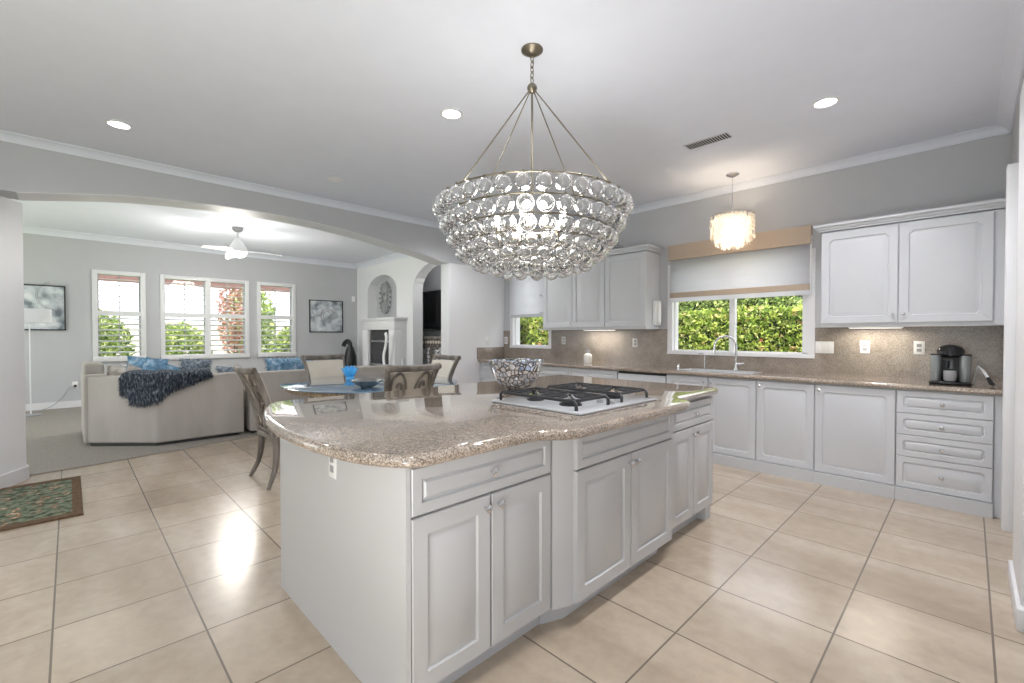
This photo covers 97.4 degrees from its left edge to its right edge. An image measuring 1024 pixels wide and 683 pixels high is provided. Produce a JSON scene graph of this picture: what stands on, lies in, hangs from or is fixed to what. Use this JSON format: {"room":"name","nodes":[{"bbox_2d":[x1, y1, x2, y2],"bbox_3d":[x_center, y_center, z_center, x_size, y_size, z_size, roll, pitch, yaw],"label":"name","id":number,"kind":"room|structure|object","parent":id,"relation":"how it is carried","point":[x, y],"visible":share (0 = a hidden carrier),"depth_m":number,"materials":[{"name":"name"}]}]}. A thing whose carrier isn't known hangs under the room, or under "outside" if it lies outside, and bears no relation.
{"room":"kitchen","nodes":[
{"label":"kitchen","id":0,"kind":"room"},
{"bbox_2d":[0,196,26,475],"bbox_3d":[-4.739,0.012,3.475,1.310,2.475,0.600,-1,1,-44],"label":"wall pillar","id":1,"kind":"structure","parent":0,"point":[12,340],"depth_m":3.91,"materials":[{"name":"white paint"}]},
{"bbox_2d":[0,464,29,488],"bbox_3d":[-4.733,1.192,3.498,1.328,0.115,0.640,-1,1,-44],"label":"baseboard","id":2,"kind":"structure","parent":1,"relation":"attached to","point":[20,475],"depth_m":3.91,"materials":[{"name":"white paint"}]},
{"bbox_2d":[26,407,257,475],"bbox_3d":[-4.905,1.240,7.221,9.500,0.112,5.250,-1,1,-44],"label":"floor","id":3,"kind":"structure","parent":0,"point":[54,438],"depth_m":5.15,"materials":[{"name":"beige carpet"}]},
{"bbox_2d":[24,308,51,416],"bbox_3d":[-7.684,0.333,7.176,0.500,1.703,0.500,-1,1,-44],"label":"floor lamp","id":4,"kind":"object","parent":3,"relation":"on","point":[31,315],"visible":0.69,"depth_m":7.16,"materials":[{"name":"grey plastic"}]},
{"bbox_2d":[81,361,243,445],"bbox_3d":[-4.583,0.734,5.890,1.504,0.938,1.690,-1,1,-44],"label":"sectional sofa","id":5,"kind":"object","parent":3,"relation":"on","point":[212,408],"visible":0.88,"depth_m":5.28,"materials":[{"name":"grey fabric"}]},
{"bbox_2d":[107,365,126,374],"bbox_3d":[-4.844,0.498,5.651,0.460,0.399,0.202,0,1,-14],"label":"throw cushion","id":6,"kind":"object","parent":5,"relation":"on","point":[111,370],"visible":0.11,"depth_m":5.62,"materials":[{"name":"fabric"}]},
{"bbox_2d":[126,356,168,369],"bbox_3d":[-4.652,0.317,5.738,0.441,0.288,0.176,-1,1,-44],"label":"throw cushion","id":7,"kind":"object","parent":5,"relation":"on","point":[136,361],"visible":0.38,"depth_m":5.63,"materials":[{"name":"blue fabric"}]},
{"bbox_2d":[141,356,181,370],"bbox_3d":[-4.420,0.388,5.645,0.472,0.415,0.174,-1,1,-44],"label":"throw cushion","id":8,"kind":"object","parent":5,"relation":"on","point":[149,364],"visible":0.37,"depth_m":5.57,"materials":[{"name":"blue fabric"}]},
{"bbox_2d":[117,368,212,407],"bbox_3d":[-4.107,0.548,5.373,0.943,0.442,0.454,0,1,-26],"label":"fur throw","id":9,"kind":"object","parent":5,"relation":"on","point":[142,387],"visible":1,"depth_m":5.17,"materials":[{"name":"fur"}]},
{"bbox_2d":[179,357,212,370],"bbox_3d":[-4.114,0.355,5.846,0.398,0.328,0.259,-1,1,-44],"label":"cushion","id":10,"kind":"object","parent":5,"relation":"on","point":[186,364],"visible":0.48,"depth_m":5.80,"materials":[{"name":"fabric"}]},
{"bbox_2d":[244,365,393,432],"bbox_3d":[-3.110,0.788,7.037,2.092,0.796,1.320,-1,1,-44],"label":"sectional sofa","id":11,"kind":"object","parent":3,"relation":"on","point":[272,380],"visible":0.21,"depth_m":6.09,"materials":[{"name":"grey fabric"}]},
{"bbox_2d":[262,356,310,370],"bbox_3d":[-3.234,0.386,6.550,0.743,0.379,0.294,-1,1,-44],"label":"cushion","id":12,"kind":"object","parent":11,"relation":"on","point":[289,363],"visible":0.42,"depth_m":6.41,"materials":[{"name":"blue fabric"}]},
{"bbox_2d":[359,317,407,372],"bbox_3d":[-3.046,0.299,10.345,0.549,1.678,1.820,-1,1,-44],"label":"fireplace","id":13,"kind":"object","parent":3,"relation":"on","point":[373,329],"visible":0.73,"depth_m":10.22,"materials":[{"name":"white paint"}]},
{"bbox_2d":[359,317,407,321],"bbox_3d":[-3.003,-0.506,10.432,0.349,0.070,1.640,-1,1,-44],"label":"mantel shelf","id":14,"kind":"object","parent":13,"relation":"attached to","point":[386,319],"depth_m":9.99,"materials":[{"name":"white paint"}]},
{"bbox_2d":[423,336,440,364],"bbox_3d":[-1.443,0.516,9.905,0.475,1.258,1.660,-1,1,-44],"label":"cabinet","id":15,"kind":"object","parent":3,"relation":"on","point":[431,344],"visible":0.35,"depth_m":9.96,"materials":[{"name":"brown wood"}]},
{"bbox_2d":[23,226,356,403],"bbox_3d":[-6.741,-0.417,9.102,9.550,3.170,0.280,-1,1,-44],"label":"wall","id":16,"kind":"structure","parent":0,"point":[57,356],"depth_m":8.73,"materials":[{"name":"grey paint"}]},
{"bbox_2d":[24,281,65,329],"bbox_3d":[-8.192,-0.614,7.618,0.905,0.848,0.035,-1,1,-44],"label":"framed picture","id":17,"kind":"object","parent":16,"relation":"attached to","point":[42,296],"visible":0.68,"depth_m":7.78,"materials":[{"name":"grey"}]},
{"bbox_2d":[26,400,80,410],"bbox_3d":[-7.005,1.102,8.822,8.350,0.120,0.020,-1,1,-44],"label":"baseboard","id":18,"kind":"structure","parent":16,"relation":"attached to","point":[76,403],"depth_m":7.85,"materials":[{"name":"white paint"}]},
{"bbox_2d":[92,269,145,361],"bbox_3d":[-7.391,-0.475,8.479,0.760,1.685,0.195,-1,1,-44],"label":"window","id":19,"kind":"structure","parent":16,"relation":"attached to","point":[96,312],"depth_m":8.43,"materials":[{"name":"white paint"}]},
{"bbox_2d":[160,274,249,359],"bbox_3d":[-6.407,-0.489,9.446,1.560,1.685,0.195,-1,1,-44],"label":"window","id":20,"kind":"structure","parent":16,"relation":"attached to","point":[206,315],"depth_m":9.40,"materials":[{"name":"white paint"}]},
{"bbox_2d":[257,281,296,356],"bbox_3d":[-5.444,-0.503,10.392,0.820,1.685,0.195,-1,1,-44],"label":"window","id":21,"kind":"structure","parent":16,"relation":"attached to","point":[259,316],"depth_m":10.38,"materials":[{"name":"white paint"}]},
{"bbox_2d":[309,300,342,331],"bbox_3d":[-4.597,-0.622,11.151,0.825,0.790,0.035,-1,1,-44],"label":"framed picture","id":22,"kind":"object","parent":16,"relation":"attached to","point":[324,315],"visible":1,"depth_m":11.13,"materials":[{"name":"grey paper"}]},
{"bbox_2d":[8,198,398,263],"bbox_3d":[-4.834,-1.984,7.139,9.550,0.120,5.800,-1,1,-44],"label":"ceiling","id":23,"kind":"structure","parent":0,"point":[185,226],"depth_m":7.69,"materials":[{"name":"white paint"}]},
{"bbox_2d":[200,227,281,259],"bbox_3d":[-4.754,-1.681,7.755,1.200,0.502,1.060,-1,1,-44],"label":"ceiling fan","id":24,"kind":"object","parent":23,"relation":"hanging from","point":[237,248],"visible":1,"depth_m":7.56,"materials":[{"name":"grey plastic"}]},
{"bbox_2d":[0,141,502,265],"bbox_3d":[-3.136,-1.548,4.825,8.720,0.785,0.310,-1,1,-44],"label":"wall","id":25,"kind":"structure","parent":0,"point":[23,168],"depth_m":4.38,"materials":[{"name":"grey paint"}]},
{"bbox_2d":[17,192,447,264],"bbox_3d":[-2.616,-1.299,5.340,4.380,0.285,0.302,-1,1,-44],"label":"trim","id":26,"kind":"structure","parent":25,"relation":"attached to","point":[23,196],"depth_m":4.81,"materials":[{"name":"white paint"}]},
{"bbox_2d":[0,130,502,238],"bbox_3d":[-3.034,-1.667,4.647,8.220,0.062,0.085,-1,1,-44],"label":"trim","id":27,"kind":"structure","parent":25,"relation":"attached to","point":[6,136],"depth_m":4.47,"materials":[{"name":"white paint"}]},
{"bbox_2d":[441,263,449,360],"bbox_3d":[-1.010,0.008,6.860,0.026,2.386,0.208,-1,1,-44],"label":"trim","id":28,"kind":"structure","parent":25,"relation":"attached to","point":[445,268],"depth_m":6.83,"materials":[{"name":"white paint"}]},
{"bbox_2d":[341,339,356,366],"bbox_3d":[-4.047,0.530,11.189,0.320,1.193,0.442,-1,1,-44],"label":"sculpture","id":29,"kind":"object","parent":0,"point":[350,357],"visible":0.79,"depth_m":11.05,"materials":[{"name":"black ceramic"}]},
{"bbox_2d":[357,257,436,365],"bbox_3d":[-2.018,-0.428,9.859,0.250,3.170,5.900,-1,1,-44],"label":"wall","id":30,"kind":"structure","parent":0,"point":[409,274],"depth_m":10.10,"materials":[{"name":"white paint"}]},
{"bbox_2d":[355,253,410,268],"bbox_3d":[-2.150,-1.911,9.708,0.120,0.100,5.500,-1,1,-44],"label":"trim","id":31,"kind":"structure","parent":30,"relation":"attached to","point":[397,256],"depth_m":10.68,"materials":[{"name":"white paint"}]},
{"bbox_2d":[377,276,396,317],"bbox_3d":[-2.941,-1.085,11.004,0.050,1.250,1.500,-1,1,-44],"label":"wall niche","id":32,"kind":"object","parent":30,"relation":"in","point":[392,312],"visible":0.21,"depth_m":10.99,"materials":[{"name":"grey paint"}]},
{"bbox_2d":[378,281,391,313],"bbox_3d":[-3.130,-1.081,11.099,0.082,0.795,0.540,-1,1,-44],"label":"wall medallion","id":33,"kind":"object","parent":32,"relation":"attached to","point":[385,297],"visible":1,"depth_m":11.04,"materials":[{"name":"grey paint"}]},
{"bbox_2d":[423,265,440,335],"bbox_3d":[-1.416,-0.429,9.925,0.700,3.170,3.550,-1,1,-44],"label":"wall","id":34,"kind":"structure","parent":0,"point":[432,282],"depth_m":10.65,"materials":[{"name":"grey paint"}]},
{"bbox_2d":[423,290,440,330],"bbox_3d":[-1.680,-0.716,10.383,0.127,0.930,1.380,-1,1,-44],"label":"television","id":35,"kind":"object","parent":34,"relation":"attached to","point":[431,299],"visible":0.35,"depth_m":10.47,"materials":[{"name":"black glass"}]},
{"bbox_2d":[450,263,503,384],"bbox_3d":[-0.502,0.001,7.360,1.440,2.385,0.198,-1,1,-44],"label":"wall column","id":36,"kind":"structure","parent":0,"point":[476,298],"depth_m":7.09,"materials":[{"name":"white paint"}]},
{"bbox_2d":[0,0,1010,231],"bbox_3d":[-0.925,-1.727,2.571,8.720,0.120,6.200,-1,1,-44],"label":"ceiling","id":37,"kind":"structure","parent":0,"point":[289,95],"depth_m":2.93,"materials":[{"name":"white paint"}]},
{"bbox_2d":[105,119,132,129],"bbox_3d":[-3.040,-1.676,3.480,0.164,0.008,0.164,-1,1,-44],"label":"recessed light","id":38,"kind":"object","parent":37,"relation":"in","point":[118,124],"visible":1,"depth_m":3.48,"materials":[{"name":"white paint"}]},
{"bbox_2d":[440,108,462,119],"bbox_3d":[-0.445,-1.674,3.311,0.164,0.008,0.164,-1,1,-44],"label":"recessed light","id":39,"kind":"object","parent":37,"relation":"in","point":[448,113],"visible":1,"depth_m":3.31,"materials":[{"name":"white paint"}]},
{"bbox_2d":[432,43,633,280],"bbox_3d":[0.115,-1.018,2.580,1.128,1.300,1.129,-1,1,-37],"label":"chandelier","id":40,"kind":"object","parent":37,"relation":"hanging from","point":[576,254],"visible":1,"depth_m":2.24,"materials":[{"name":"clear glass"}]},
{"bbox_2d":[683,132,731,149],"bbox_3d":[1.638,-1.680,3.780,0.130,0.008,0.360,-1,1,-44],"label":"ceiling vent","id":41,"kind":"object","parent":37,"relation":"in","point":[725,135],"visible":1,"depth_m":3.77,"materials":[{"name":"white metal"}]},
{"bbox_2d":[709,172,755,250],"bbox_3d":[2.232,-1.317,4.558,0.426,0.758,0.424,-1,1,-44],"label":"pendant light","id":42,"kind":"object","parent":37,"relation":"hanging from","point":[730,230],"visible":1,"depth_m":4.43,"materials":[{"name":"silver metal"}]},
{"bbox_2d":[812,96,839,108],"bbox_3d":[2.195,-1.671,3.150,0.164,0.008,0.164,-1,1,-44],"label":"recessed light","id":43,"kind":"object","parent":37,"relation":"in","point":[825,102],"visible":1,"depth_m":3.15,"materials":[{"name":"white paint"}]},
{"bbox_2d":[0,436,1023,682],"bbox_3d":[-1.381,1.306,3.079,8.720,0.100,7.500,-1,1,-44],"label":"floor","id":44,"kind":"structure","parent":0,"point":[170,570],"depth_m":2.22,"materials":[{"name":"tile"}]},
{"bbox_2d":[0,476,83,531],"bbox_3d":[-4.109,1.248,3.114,1.638,0.011,1.225,-1,1,-44],"label":"rug","id":45,"kind":"object","parent":44,"relation":"on","point":[30,504],"visible":1,"depth_m":3.46,"materials":[{"name":"green fabric"}]},
{"bbox_2d":[233,365,279,489],"bbox_3d":[-2.066,0.727,4.115,0.781,1.040,0.581,-1,1,-44],"label":"dining chair","id":46,"kind":"object","parent":44,"relation":"on","point":[257,392],"visible":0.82,"depth_m":3.86,"materials":[{"name":"wood"}]},
{"bbox_2d":[300,354,344,397],"bbox_3d":[-2.295,0.702,5.799,0.581,1.040,0.781,-1,1,-44],"label":"dining chair","id":47,"kind":"object","parent":44,"relation":"on","point":[324,367],"visible":0.33,"depth_m":5.97,"materials":[{"name":"beige fabric"}]},
{"bbox_2d":[306,360,343,377],"bbox_3d":[-2.458,0.483,5.962,0.485,0.460,0.180,-1,1,-44],"label":"cushion","id":48,"kind":"object","parent":47,"relation":"on","point":[321,368],"depth_m":5.95,"materials":[{"name":"beige fabric"}]},
{"bbox_2d":[280,374,457,396],"bbox_3d":[-1.616,0.844,5.224,1.899,0.759,2.060,-1,1,-44],"label":"dining table","id":49,"kind":"object","parent":44,"relation":"on","point":[327,386],"visible":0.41,"depth_m":4.81,"materials":[{"name":"blue glass"}]},
{"bbox_2d":[341,365,358,379],"bbox_3d":[-1.968,0.377,5.461,0.189,0.166,0.189,-1,1,-44],"label":"vase","id":50,"kind":"object","parent":49,"relation":"on","point":[349,372],"visible":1,"depth_m":5.42,"materials":[{"name":"blue glass"}]},
{"bbox_2d":[350,378,382,388],"bbox_3d":[-1.480,0.432,4.581,0.316,0.082,0.316,-1,1,-44],"label":"metal bowl","id":51,"kind":"object","parent":49,"relation":"on","point":[370,382],"visible":1,"depth_m":4.50,"materials":[{"name":"grey metal"}]},
{"bbox_2d":[384,363,441,391],"bbox_3d":[-1.124,0.723,4.350,0.581,1.040,0.781,-1,1,-44],"label":"dining chair","id":52,"kind":"object","parent":44,"relation":"on","point":[413,376],"visible":0.27,"depth_m":4.09,"materials":[{"name":"beige fabric"}]},
{"bbox_2d":[390,370,432,390],"bbox_3d":[-0.961,0.508,4.181,0.485,0.460,0.180,-1,1,-44],"label":"cushion","id":53,"kind":"object","parent":52,"relation":"on","point":[421,379],"depth_m":4.14,"materials":[{"name":"beige fabric"}]},
{"bbox_2d":[280,437,550,682],"bbox_3d":[-0.497,0.832,2.127,0.724,0.875,1.247,-1,1,-44],"label":"base cabinet","id":54,"kind":"object","parent":44,"relation":"on","point":[422,574],"visible":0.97,"depth_m":1.69,"materials":[{"name":"grey paint"}]},
{"bbox_2d":[329,457,336,479],"bbox_3d":[-0.736,0.502,1.843,0.008,0.113,0.070,-1,1,-44],"label":"wall outlet","id":55,"kind":"object","parent":54,"relation":"attached to","point":[332,462],"visible":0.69,"depth_m":1.83,"materials":[{"name":"white plastic"}]},
{"bbox_2d":[429,354,460,377],"bbox_3d":[-1.111,0.702,5.789,0.781,1.040,0.581,-1,1,-44],"label":"dining chair","id":56,"kind":"object","parent":44,"relation":"on","point":[448,368],"visible":0.33,"depth_m":5.90,"materials":[{"name":"beige fabric"}]},
{"bbox_2d":[430,360,454,377],"bbox_3d":[-0.945,0.483,5.949,0.180,0.460,0.485,-1,1,-44],"label":"cushion","id":57,"kind":"object","parent":56,"relation":"on","point":[447,369],"depth_m":5.87,"materials":[{"name":"beige fabric"}]},
{"bbox_2d":[480,362,495,381],"bbox_3d":[-0.004,0.762,7.039,0.568,0.872,0.928,-1,1,-44],"label":"base cabinet","id":58,"kind":"object","parent":44,"relation":"on","point":[486,375],"visible":0.18,"depth_m":7.09,"materials":[{"name":"white paint"}]},
{"bbox_2d":[478,358,1002,395],"bbox_3d":[1.657,0.328,5.344,0.568,0.041,5.703,-1,1,-44],"label":"countertop","id":59,"kind":"structure","parent":58,"relation":"on","point":[909,384],"depth_m":4.08,"materials":[{"name":"stone"}]},
{"bbox_2d":[677,368,759,373],"bbox_3d":[2.183,0.420,4.780,0.335,0.222,0.750,-1,1,-44],"label":"sink","id":60,"kind":"object","parent":59,"relation":"in","point":[685,369],"visible":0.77,"depth_m":4.81,"materials":[{"name":"grey ceramic"}]},
{"bbox_2d":[712,335,744,370],"bbox_3d":[2.328,0.123,4.842,0.318,0.381,0.113,0,1,21],"label":"kitchen faucet","id":61,"kind":"object","parent":59,"relation":"on","point":[736,363],"visible":0.97,"depth_m":4.83,"materials":[{"name":"silver metal"}]},
{"bbox_2d":[928,345,971,385],"bbox_3d":[3.429,0.178,3.519,0.220,0.309,0.240,-1,1,-44],"label":"coffee maker","id":62,"kind":"object","parent":59,"relation":"on","point":[950,365],"visible":1,"depth_m":3.48,"materials":[{"name":"black plastic"}]},
{"bbox_2d":[973,366,995,385],"bbox_3d":[3.576,0.259,3.414,0.030,0.147,0.168,0,1,4],"label":"whisk","id":63,"kind":"object","parent":59,"relation":"on","point":[989,380],"visible":1,"depth_m":3.39,"materials":[{"name":"metal"}]},
{"bbox_2d":[538,366,568,376],"bbox_3d":[0.619,0.771,6.404,0.568,0.872,0.848,-1,1,-44],"label":"base cabinet","id":64,"kind":"object","parent":44,"relation":"on","point":[545,370],"visible":0.16,"depth_m":6.11,"materials":[{"name":"white paint"}]},
{"bbox_2d":[568,368,618,378],"bbox_3d":[1.179,0.780,5.834,0.568,0.872,0.746,-1,1,-44],"label":"base cabinet","id":65,"kind":"object","parent":44,"relation":"on","point":[611,374],"visible":0.15,"depth_m":5.63,"materials":[{"name":"white paint"}]},
{"bbox_2d":[539,414,672,623],"bbox_3d":[0.178,0.823,2.748,1.105,0.875,1.307,-1,1,-44],"label":"base cabinet","id":66,"kind":"object","parent":44,"relation":"on","point":[611,491],"visible":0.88,"depth_m":2.14,"materials":[{"name":"grey paint"}]},
{"bbox_2d":[263,375,717,468],"bbox_3d":[0.049,0.361,2.779,2.762,0.046,1.692,-1,1,-44],"label":"countertop","id":67,"kind":"structure","parent":66,"relation":"on","point":[418,427],"depth_m":1.99,"materials":[{"name":"stone"}]},
{"bbox_2d":[488,358,543,389],"bbox_3d":[0.027,0.229,3.115,0.392,0.206,0.392,-1,1,-44],"label":"bowl","id":68,"kind":"object","parent":67,"relation":"on","point":[510,373],"visible":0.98,"depth_m":2.98,"materials":[{"name":"multicoloured glass"}]},
{"bbox_2d":[492,382,656,415],"bbox_3d":[0.365,0.308,2.572,0.740,0.064,0.620,-1,1,-44],"label":"gas cooktop","id":69,"kind":"object","parent":67,"relation":"in","point":[593,398],"visible":1,"depth_m":2.46,"materials":[{"name":"white metal"}]},
{"bbox_2d":[618,371,666,382],"bbox_3d":[1.660,0.787,5.350,0.561,0.872,0.608,-1,1,-44],"label":"dishwasher","id":70,"kind":"object","parent":44,"relation":"on","point":[623,375],"visible":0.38,"depth_m":5.16,"materials":[{"name":"grey"}]},
{"bbox_2d":[671,396,712,534],"bbox_3d":[0.783,0.814,3.385,0.645,0.875,1.247,-1,1,-44],"label":"base cabinet","id":71,"kind":"object","parent":44,"relation":"on","point":[692,465],"visible":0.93,"depth_m":2.96,"materials":[{"name":"grey paint"}]},
{"bbox_2d":[666,374,756,470],"bbox_3d":[2.192,0.794,4.804,0.568,0.872,0.909,-1,1,-44],"label":"base cabinet","id":72,"kind":"object","parent":44,"relation":"on","point":[735,403],"visible":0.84,"depth_m":4.45,"materials":[{"name":"white paint"}]},
{"bbox_2d":[755,380,814,482],"bbox_3d":[2.677,0.802,4.310,0.568,0.872,0.471,-1,1,-44],"label":"base cabinet","id":73,"kind":"object","parent":44,"relation":"on","point":[785,415],"visible":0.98,"depth_m":4.12,"materials":[{"name":"white paint"}]},
{"bbox_2d":[813,384,896,498],"bbox_3d":[3.034,0.807,3.947,0.568,0.872,0.545,-1,1,-44],"label":"base cabinet","id":74,"kind":"object","parent":44,"relation":"on","point":[855,426],"visible":0.98,"depth_m":3.75,"materials":[{"name":"white paint"}]},
{"bbox_2d":[895,389,993,518],"bbox_3d":[3.413,0.812,3.562,0.568,0.872,0.531,-1,1,-44],"label":"base cabinet","id":75,"kind":"object","parent":44,"relation":"on","point":[945,440],"visible":1,"depth_m":3.37,"materials":[{"name":"white paint"}]},
{"bbox_2d":[993,395,1002,518],"bbox_3d":[3.644,0.815,3.363,0.517,0.872,0.072,-1,1,-44],"label":"filler panel","id":76,"kind":"object","parent":44,"relation":"on","point":[998,400],"visible":0.36,"depth_m":3.19,"materials":[{"name":"white paint"}]},
{"bbox_2d":[504,133,1011,379],"bbox_3d":[1.940,-0.271,5.584,0.160,2.980,5.750,-1,1,-44],"label":"wall","id":77,"kind":"structure","parent":0,"point":[972,171],"depth_m":4.26,"materials":[{"name":"grey paint"}]},
{"bbox_2d":[477,347,503,358],"bbox_3d":[-0.339,0.186,7.368,0.600,0.185,0.020,-1,1,-44],"label":"backsplash","id":78,"kind":"structure","parent":77,"relation":"attached to","point":[482,352],"depth_m":7.34,"materials":[{"name":"stone"}]},
{"bbox_2d":[510,280,550,348],"bbox_3d":[0.339,-0.529,7.192,0.185,1.270,0.895,-1,1,-44],"label":"window","id":79,"kind":"structure","parent":77,"relation":"in","point":[514,322],"depth_m":7.44,"materials":[{"name":"white paint"}]},
{"bbox_2d":[511,275,542,317],"bbox_3d":[0.264,-0.798,7.118,0.030,0.830,0.796,-1,1,-44],"label":"roman shade","id":80,"kind":"object","parent":79,"relation":"attached to","point":[526,301],"visible":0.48,"depth_m":7.15,"materials":[{"name":"white fabric"}]},
{"bbox_2d":[543,245,622,329],"bbox_3d":[0.946,-0.709,6.199,0.385,1.094,1.099,-1,1,-44],"label":"upper cabinet","id":81,"kind":"object","parent":77,"relation":"attached to","point":[575,301],"visible":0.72,"depth_m":6.07,"materials":[{"name":"white paint"}]},
{"bbox_2d":[605,244,663,329],"bbox_3d":[1.513,-0.650,5.623,0.385,0.994,0.626,-1,1,-44],"label":"upper cabinet","id":82,"kind":"object","parent":77,"relation":"attached to","point":[632,274],"visible":0.94,"depth_m":5.50,"materials":[{"name":"white paint"}]},
{"bbox_2d":[653,300,660,324],"bbox_3d":[1.780,-0.349,5.475,0.160,0.300,0.072,-1,1,-44],"label":"wall phone","id":83,"kind":"object","parent":82,"relation":"attached to","point":[656,304],"visible":1,"depth_m":5.43,"materials":[{"name":"white plastic"}]},
{"bbox_2d":[667,248,815,357],"bbox_3d":[2.490,-0.383,5.005,0.185,1.080,1.525,-1,1,-44],"label":"window","id":84,"kind":"structure","parent":77,"relation":"in","point":[809,301],"depth_m":4.90,"materials":[{"name":"white paint"}]},
{"bbox_2d":[668,225,812,301],"bbox_3d":[2.418,-0.805,4.924,0.068,0.677,1.469,-1,1,-44],"label":"roman shade","id":85,"kind":"object","parent":84,"relation":"attached to","point":[776,263],"visible":0.98,"depth_m":4.82,"materials":[{"name":"beige fabric"}]},
{"bbox_2d":[504,326,1003,383],"bbox_3d":[1.865,0.076,5.543,0.012,0.457,5.710,-1,1,-44],"label":"backsplash","id":86,"kind":"structure","parent":77,"relation":"attached to","point":[891,355],"depth_m":4.29,"materials":[{"name":"stone"}]},
{"bbox_2d":[523,125,1011,233],"bbox_3d":[1.839,-1.679,5.492,0.085,0.062,5.710,-1,1,-44],"label":"trim","id":87,"kind":"structure","parent":77,"relation":"attached to","point":[990,131],"depth_m":4.22,"materials":[{"name":"white paint"}]},
{"bbox_2d":[815,341,833,353],"bbox_3d":[3.020,0.057,4.350,0.011,0.115,0.150,-1,1,-44],"label":"wall switch","id":88,"kind":"object","parent":77,"relation":"attached to","point":[820,346],"visible":1,"depth_m":4.35,"materials":[{"name":"white plastic"}]},
{"bbox_2d":[860,341,869,352],"bbox_3d":[3.239,0.050,4.130,0.008,0.115,0.072,-1,1,-44],"label":"wall outlet","id":89,"kind":"object","parent":77,"relation":"attached to","point":[864,345],"visible":1,"depth_m":4.13,"materials":[{"name":"white plastic"}]},
{"bbox_2d":[813,198,1005,326],"bbox_3d":[3.303,-0.587,3.803,0.385,0.919,1.216,-1,1,-44],"label":"upper cabinet","id":90,"kind":"object","parent":77,"relation":"attached to","point":[942,266],"visible":0.95,"depth_m":3.62,"materials":[{"name":"white paint"}]},
{"bbox_2d":[913,341,924,354],"bbox_3d":[3.498,0.054,3.866,0.008,0.115,0.072,-1,1,-44],"label":"wall outlet","id":91,"kind":"object","parent":77,"relation":"attached to","point":[919,346],"visible":1,"depth_m":3.86,"materials":[{"name":"white plastic"}]},
{"bbox_2d":[1011,75,1023,490],"bbox_3d":[1.915,-0.212,1.487,6.020,2.980,0.140,-1,1,-44],"label":"wall","id":92,"kind":"structure","parent":0,"point":[1015,130],"depth_m":3.08,"materials":[{"name":"grey paint"}]},
{"bbox_2d":[1001,163,1018,532],"bbox_3d":[3.318,0.047,2.988,0.120,2.420,0.070,-1,1,-44],"label":"trim","id":93,"kind":"structure","parent":92,"relation":"attached to","point":[1012,171],"depth_m":2.96,"materials":[{"name":"white paint"}]},
{"bbox_2d":[996,0,1023,132],"bbox_3d":[1.765,-1.621,1.476,5.820,0.062,0.085,-1,1,-44],"label":"trim","id":94,"kind":"structure","parent":92,"relation":"attached to","point":[1013,67],"depth_m":2.71,"materials":[{"name":"white paint"}]},
{"bbox_2d":[1008,560,1023,632],"bbox_3d":[2.448,1.218,2.182,0.625,0.100,0.035,-1,1,-44],"label":"baseboard","id":95,"kind":"structure","parent":92,"relation":"attached to","point":[1018,610],"depth_m":2.06,"materials":[{"name":"white paint"}]},
{"bbox_2d":[1012,80,1023,605],"bbox_3d":[2.480,-0.006,2.156,0.560,2.550,0.060,-1,1,-44],"label":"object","id":96,"kind":"structure","parent":92,"relation":"attached to","point":[1018,493],"depth_m":2.19,"materials":[{"name":"white paint"}]},
{"label":"outside","id":97,"kind":"structure","parent":0,"visible":0},
{"bbox_3d":[-2.742,1.366,9.945,38.000,0.180,42.000,-1,1,-44],"label":"ground","id":98,"kind":"structure","parent":97,"visible":0},
{"bbox_2d":[99,309,137,355],"bbox_3d":[-9.420,0.240,10.086,1.608,2.081,1.680,-1,1,-44],"label":"shrub","id":99,"kind":"object","parent":98,"relation":"on","point":[108,349],"visible":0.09,"depth_m":10.11,"materials":[{"name":"green plant"}]},
{"bbox_2d":[165,321,212,354],"bbox_3d":[-8.812,0.354,11.826,1.674,1.805,1.543,-1,1,-44],"label":"shrub","id":100,"kind":"object","parent":98,"relation":"on","point":[180,322],"visible":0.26,"depth_m":11.66,"materials":[{"name":"green plant"}]},
{"bbox_2d":[98,275,288,291],"bbox_3d":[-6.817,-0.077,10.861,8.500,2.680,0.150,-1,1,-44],"label":"pergola","id":101,"kind":"object","parent":98,"relation":"on","point":[106,277],"visible":0.08,"depth_m":10.23,"materials":[{"name":"red"}]},
{"bbox_2d":[101,321,289,355],"bbox_3d":[-10.903,0.298,14.668,15.000,1.820,0.200,-1,1,-44],"label":"wall","id":102,"kind":"structure","parent":98,"relation":"on","point":[126,326],"depth_m":15.24,"materials":[{"name":"paint"}]},
{"bbox_2d":[216,288,242,352],"bbox_3d":[-7.713,-0.417,12.466,0.865,3.321,1.082,-1,1,-44],"label":"blossom tree","id":103,"kind":"object","parent":98,"relation":"on","point":[223,311],"visible":0.51,"depth_m":12.29,"materials":[{"name":"brown plant"}]},
{"bbox_2d":[225,291,277,352],"bbox_3d":[-8.209,-0.408,14.186,1.498,3.254,1.653,-1,1,-44],"label":"shrub","id":104,"kind":"object","parent":98,"relation":"on","point":[272,309],"visible":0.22,"depth_m":14.14,"materials":[{"name":"green plant"}]},
{"bbox_2d":[270,325,289,351],"bbox_3d":[-6.362,0.345,13.254,1.522,1.782,1.686,-1,1,-44],"label":"shrub","id":105,"kind":"object","parent":98,"relation":"on","point":[285,328],"visible":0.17,"depth_m":12.78,"materials":[{"name":"green plant"}]},
{"bbox_2d":[520,304,802,351],"bbox_3d":[2.390,0.305,7.960,0.839,1.759,9.271,-1,1,-44],"label":"hedge","id":106,"kind":"object","parent":98,"relation":"on","point":[772,331],"visible":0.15,"depth_m":6.66,"materials":[{"name":"green plant"}]},
{"bbox_2d":[521,295,802,319],"bbox_3d":[2.097,-0.069,10.153,1.792,2.752,7.762,-1,1,-44],"label":"hedge","id":107,"kind":"object","parent":98,"relation":"on","point":[794,301],"visible":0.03,"depth_m":8.14,"materials":[{"name":"green plant"}]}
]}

